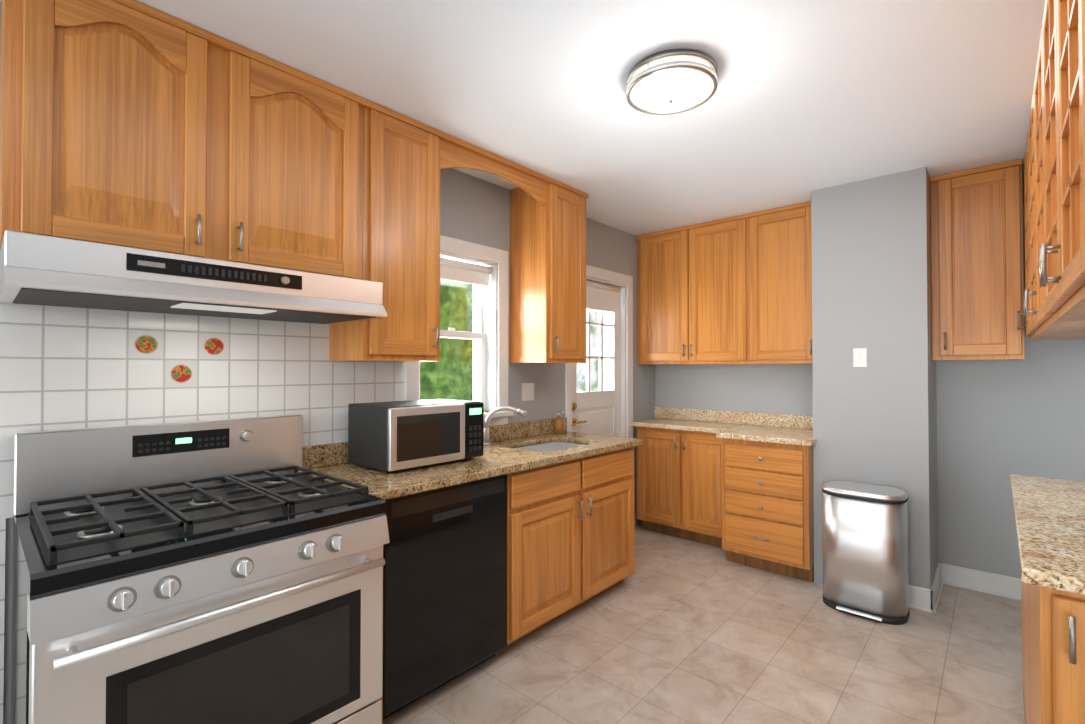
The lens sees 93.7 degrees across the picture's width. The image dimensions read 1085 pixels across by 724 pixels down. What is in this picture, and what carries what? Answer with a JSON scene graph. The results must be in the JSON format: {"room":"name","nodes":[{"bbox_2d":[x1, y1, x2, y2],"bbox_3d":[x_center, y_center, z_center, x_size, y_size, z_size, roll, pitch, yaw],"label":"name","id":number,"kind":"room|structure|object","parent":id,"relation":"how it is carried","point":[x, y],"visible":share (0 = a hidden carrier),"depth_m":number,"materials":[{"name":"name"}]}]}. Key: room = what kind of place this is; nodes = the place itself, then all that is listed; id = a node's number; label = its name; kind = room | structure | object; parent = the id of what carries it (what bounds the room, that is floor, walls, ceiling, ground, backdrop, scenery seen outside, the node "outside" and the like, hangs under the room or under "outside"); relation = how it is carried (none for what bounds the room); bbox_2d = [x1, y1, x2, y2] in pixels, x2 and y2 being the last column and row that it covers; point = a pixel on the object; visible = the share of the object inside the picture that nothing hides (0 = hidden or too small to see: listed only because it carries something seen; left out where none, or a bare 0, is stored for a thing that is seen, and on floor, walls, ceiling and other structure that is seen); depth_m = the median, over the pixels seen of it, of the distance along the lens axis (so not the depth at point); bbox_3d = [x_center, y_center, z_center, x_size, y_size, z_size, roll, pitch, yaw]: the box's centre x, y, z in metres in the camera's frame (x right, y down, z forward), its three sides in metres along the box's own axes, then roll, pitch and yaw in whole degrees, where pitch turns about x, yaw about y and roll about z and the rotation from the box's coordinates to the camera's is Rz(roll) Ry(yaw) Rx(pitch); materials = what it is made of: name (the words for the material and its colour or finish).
{"room":"kitchen","nodes":[
{"label":"kitchen","id":0,"kind":"room"},
{"bbox_2d":[0,3,654,723],"bbox_3d":[-1.086,0.141,2.440,0.220,2.520,6.540,-1,-1,42],"label":"wall","id":1,"kind":"structure","parent":0,"point":[474,209],"depth_m":3.29,"materials":[{"name":"grey paint"}]},
{"bbox_2d":[0,0,227,259],"bbox_3d":[-1.409,-0.727,1.674,0.330,0.797,0.510,-1,-1,42],"label":"upper cabinet","id":2,"kind":"object","parent":1,"relation":"attached to","point":[132,124],"depth_m":1.55,"materials":[{"name":"brown wood"}]},
{"bbox_2d":[0,230,386,323],"bbox_3d":[-1.158,-0.250,1.809,0.504,0.148,1.051,-1,-1,42],"label":"range hood","id":3,"kind":"object","parent":2,"relation":"attached to","point":[42,270],"visible":1,"depth_m":1.55,"materials":[{"name":"silver metal"}]},
{"bbox_2d":[0,303,404,723],"bbox_3d":[-1.619,0.531,1.668,0.006,1.720,2.685,-1,-1,42],"label":"tile backsplash","id":4,"kind":"structure","parent":1,"relation":"attached to","point":[66,368],"depth_m":1.88,"materials":[{"name":"white tile"}]},
{"bbox_2d":[129,330,228,386],"bbox_3d":[-1.377,-0.009,1.941,0.001,0.210,0.318,-1,-1,42],"label":"decorative tile","id":5,"kind":"structure","parent":4,"relation":"attached to","point":[149,344],"depth_m":1.93,"materials":[{"name":"tile"}]},
{"bbox_2d":[224,40,371,279],"bbox_3d":[-1.058,-0.722,2.067,0.330,0.797,0.545,-1,-1,42],"label":"upper cabinet","id":6,"kind":"object","parent":1,"relation":"attached to","point":[298,144],"depth_m":1.95,"materials":[{"name":"brown wood"}]},
{"bbox_2d":[329,102,447,361],"bbox_3d":[-0.740,-0.560,2.420,0.330,1.112,0.403,-1,-1,42],"label":"upper cabinet","id":7,"kind":"object","parent":1,"relation":"attached to","point":[409,154],"depth_m":2.31,"materials":[{"name":"brown wood"}]},
{"bbox_2d":[405,235,512,425],"bbox_3d":[-0.541,-0.149,3.017,0.260,1.115,0.790,-1,-1,42],"label":"window","id":8,"kind":"structure","parent":1,"relation":"in","point":[488,280],"depth_m":3.17,"materials":[{"name":"white wood"}]},
{"bbox_2d":[522,383,533,400],"bbox_3d":[-0.091,0.198,3.374,0.018,0.116,0.116,-1,-1,42],"label":"switch plate","id":9,"kind":"object","parent":1,"relation":"attached to","point":[527,388],"depth_m":3.37,"materials":[{"name":"white plastic"}]},
{"bbox_2d":[510,176,588,362],"bbox_3d":[0.046,-0.549,3.301,0.330,1.112,0.400,-1,-1,42],"label":"upper cabinet","id":10,"kind":"object","parent":1,"relation":"attached to","point":[548,215],"depth_m":3.16,"materials":[{"name":"brown wood"}]},
{"bbox_2d":[565,265,632,437],"bbox_3d":[0.388,0.354,4.068,0.236,2.175,0.895,-1,-1,42],"label":"door","id":11,"kind":"structure","parent":1,"relation":"attached to","point":[608,410],"depth_m":4.15,"materials":[{"name":"white wood"}]},
{"bbox_2d":[0,0,1044,235],"bbox_3d":[-0.014,-1.183,1.352,3.290,0.100,6.760,-1,-1,42],"label":"ceiling","id":12,"kind":"structure","parent":0,"point":[803,101],"depth_m":2.04,"materials":[{"name":"white paint"}]},
{"bbox_2d":[626,49,716,114],"bbox_3d":[0.502,-1.068,1.989,0.344,0.111,0.344,-1,-1,42],"label":"ceiling light","id":13,"kind":"object","parent":12,"relation":"attached to","point":[672,81],"visible":1,"depth_m":1.91,"materials":[{"name":"white glass"}]},
{"bbox_2d":[383,525,1024,723],"bbox_3d":[-0.014,1.437,1.319,3.290,0.100,6.760,-1,-1,42],"label":"floor","id":14,"kind":"structure","parent":0,"point":[673,630],"depth_m":2.39,"materials":[{"name":"beige tile"}]},
{"bbox_2d":[10,414,389,723],"bbox_3d":[-1.084,0.807,1.659,0.788,1.168,0.870,-1,-1,42],"label":"gas range","id":15,"kind":"object","parent":14,"relation":"on","point":[222,571],"visible":1,"depth_m":1.49,"materials":[{"name":"silver metal"}]},
{"bbox_2d":[383,474,506,719],"bbox_3d":[-0.600,0.959,2.338,0.606,0.882,0.646,-1,-1,42],"label":"dishwasher","id":16,"kind":"object","parent":14,"relation":"on","point":[445,588],"visible":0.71,"depth_m":2.10,"materials":[{"name":"black metal"}]},
{"bbox_2d":[500,467,633,650],"bbox_3d":[-0.009,1.080,3.009,0.610,0.655,1.138,-1,-1,42],"label":"base cabinet","id":17,"kind":"object","parent":14,"relation":"on","point":[570,535],"depth_m":2.69,"materials":[{"name":"brown wood"}]},
{"bbox_2d":[302,406,642,499],"bbox_3d":[-0.226,0.488,2.748,0.643,0.464,1.879,-1,-1,42],"label":"countertop","id":18,"kind":"structure","parent":17,"relation":"on","point":[513,447],"depth_m":2.44,"materials":[{"name":"stone"}]},
{"bbox_2d":[348,399,483,472],"bbox_3d":[-0.598,0.338,2.451,0.359,0.284,0.530,-1,-1,42],"label":"microwave","id":19,"kind":"object","parent":18,"relation":"on","point":[391,436],"visible":1,"depth_m":2.29,"materials":[{"name":"silver metal"}]},
{"bbox_2d":[483,406,526,444],"bbox_3d":[-0.234,0.373,3.018,0.187,0.229,0.261,-1,-1,42],"label":"faucet","id":20,"kind":"object","parent":18,"relation":"on","point":[497,433],"depth_m":3.06,"materials":[{"name":"silver metal"}]},
{"bbox_2d":[514,442,582,451],"bbox_3d":[0.048,0.624,3.043,0.404,0.199,0.584,-1,-1,42],"label":"sink basin","id":21,"kind":"object","parent":18,"relation":"in","point":[531,446],"depth_m":3.27,"materials":[{"name":"silver metal"}]},
{"bbox_2d":[555,411,563,433],"bbox_3d":[0.119,0.414,3.493,0.072,0.159,0.052,-1,-1,42],"label":"soap bottle","id":22,"kind":"object","parent":18,"relation":"on","point":[558,421],"depth_m":3.48,"materials":[{"name":"brown"}]},
{"bbox_2d":[637,426,716,546],"bbox_3d":[1.231,0.980,4.166,0.825,0.884,0.420,-1,-1,42],"label":"base cabinet","id":23,"kind":"object","parent":14,"relation":"on","point":[677,469],"depth_m":4.03,"materials":[{"name":"brown wood"}]},
{"bbox_2d":[631,407,816,445],"bbox_3d":[1.348,0.467,3.896,1.458,0.135,0.675,-1,-1,42],"label":"countertop","id":24,"kind":"structure","parent":23,"relation":"on","point":[790,429],"depth_m":3.94,"materials":[{"name":"stone"}]},
{"bbox_2d":[717,438,813,581],"bbox_3d":[1.673,0.973,3.617,0.561,0.884,0.650,-1,-1,42],"label":"base cabinet","id":25,"kind":"object","parent":14,"relation":"on","point":[747,503],"depth_m":3.36,"materials":[{"name":"brown wood"}]},
{"bbox_2d":[822,481,909,624],"bbox_3d":[1.839,1.065,2.911,0.410,0.684,0.335,-1,-1,42],"label":"trash can","id":26,"kind":"object","parent":14,"relation":"on","point":[865,550],"visible":1,"depth_m":2.80,"materials":[{"name":"silver metal"}]},
{"bbox_2d":[1017,542,1084,723],"bbox_3d":[1.730,0.946,1.483,0.453,0.885,1.320,-1,-1,42],"label":"base cabinet","id":27,"kind":"object","parent":14,"relation":"on","point":[1053,623],"depth_m":1.15,"materials":[{"name":"brown wood"}]},
{"bbox_2d":[1010,474,1084,597],"bbox_3d":[1.720,0.486,1.499,0.482,0.035,1.370,-1,-1,42],"label":"countertop","id":28,"kind":"structure","parent":27,"relation":"on","point":[1049,513],"depth_m":1.40,"materials":[{"name":"beige stone"}]},
{"bbox_2d":[655,175,1084,578],"bbox_3d":[2.164,0.158,3.775,3.290,2.520,0.220,-1,-1,42],"label":"wall","id":29,"kind":"structure","parent":0,"point":[999,422],"depth_m":3.13,"materials":[{"name":"grey paint"}]},
{"bbox_2d":[636,211,759,364],"bbox_3d":[1.301,-0.538,4.183,1.023,1.112,0.330,-1,-1,42],"label":"upper cabinet","id":30,"kind":"object","parent":29,"relation":"attached to","point":[734,290],"depth_m":4.02,"materials":[{"name":"brown wood"}]},
{"bbox_2d":[760,201,812,363],"bbox_3d":[1.781,-0.544,3.755,0.559,1.112,0.330,-1,-1,42],"label":"upper cabinet","id":31,"kind":"object","parent":29,"relation":"attached to","point":[786,231],"depth_m":3.60,"materials":[{"name":"brown wood"}]},
{"bbox_2d":[930,159,1023,360],"bbox_3d":[2.575,-0.560,3.022,0.402,1.097,0.366,-1,-1,42],"label":"upper cabinet","id":32,"kind":"object","parent":29,"relation":"attached to","point":[977,281],"visible":1,"depth_m":2.91,"materials":[{"name":"brown wood"}]},
{"bbox_2d":[939,562,1020,600],"bbox_3d":[2.829,1.346,3.000,0.785,0.125,0.028,-1,-1,42],"label":"baseboard","id":33,"kind":"structure","parent":29,"relation":"attached to","point":[1009,587],"depth_m":3.11,"materials":[{"name":"white wood"}]},
{"bbox_2d":[811,167,937,588],"bbox_3d":[2.144,0.151,3.283,0.595,2.520,0.540,-1,-1,42],"label":"wall","id":34,"kind":"structure","parent":0,"point":[875,421],"depth_m":3.06,"materials":[{"name":"grey paint"}]},
{"bbox_2d":[853,348,866,366],"bbox_3d":[1.934,-0.026,3.099,0.072,0.116,0.018,-1,-1,42],"label":"switch plate","id":35,"kind":"object","parent":34,"relation":"attached to","point":[859,357],"depth_m":3.10,"materials":[{"name":"white plastic"}]},
{"bbox_2d":[908,584,938,613],"bbox_3d":[1.987,1.346,3.027,0.563,0.125,0.028,-1,-1,42],"label":"baseboard","id":36,"kind":"structure","parent":34,"relation":"attached to","point":[927,600],"depth_m":2.88,"materials":[{"name":"white wood"}]},
{"bbox_2d":[931,563,944,601],"bbox_3d":[2.363,1.346,3.046,0.028,0.125,0.480,-1,-1,42],"label":"baseboard","id":37,"kind":"structure","parent":34,"relation":"attached to","point":[939,577],"depth_m":3.15,"materials":[{"name":"white wood"}]},
{"bbox_3d":[1.204,0.115,0.395,0.220,2.520,6.540,-1,-1,42],"label":"wall","id":38,"kind":"structure","parent":0,"visible":0},
{"bbox_2d":[1021,157,1038,340],"bbox_3d":[2.583,-0.618,2.420,0.403,0.996,0.584,-1,-1,42],"label":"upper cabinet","id":39,"kind":"object","parent":38,"relation":"attached to","point":[1024,157],"depth_m":2.71,"materials":[{"name":"brown wood"}]},
{"bbox_2d":[1025,96,1084,339],"bbox_3d":[2.098,-0.625,1.877,0.403,0.996,1.107,-1,-1,42],"label":"upper cabinet","id":40,"kind":"object","parent":38,"relation":"attached to","point":[1036,333],"depth_m":2.29,"materials":[{"name":"brown wood"}]},
{"bbox_2d":[1033,0,1084,327],"bbox_3d":[1.449,-0.634,1.151,0.403,0.996,1.078,-1,-1,42],"label":"upper cabinet","id":41,"kind":"object","parent":38,"relation":"attached to","point":[1054,214],"depth_m":1.25,"materials":[{"name":"brown wood"}]},
{"label":"outside","id":42,"kind":"structure","parent":0,"visible":0},
{"bbox_2d":[420,279,472,400],"bbox_3d":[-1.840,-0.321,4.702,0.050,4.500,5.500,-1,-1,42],"label":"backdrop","id":43,"kind":"structure","parent":42,"point":[447,310],"depth_m":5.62,"materials":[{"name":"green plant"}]},
{"bbox_2d":[576,309,603,391],"bbox_3d":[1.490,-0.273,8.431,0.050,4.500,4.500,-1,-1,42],"label":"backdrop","id":44,"kind":"structure","parent":42,"point":[581,379],"depth_m":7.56,"materials":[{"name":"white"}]}
]}

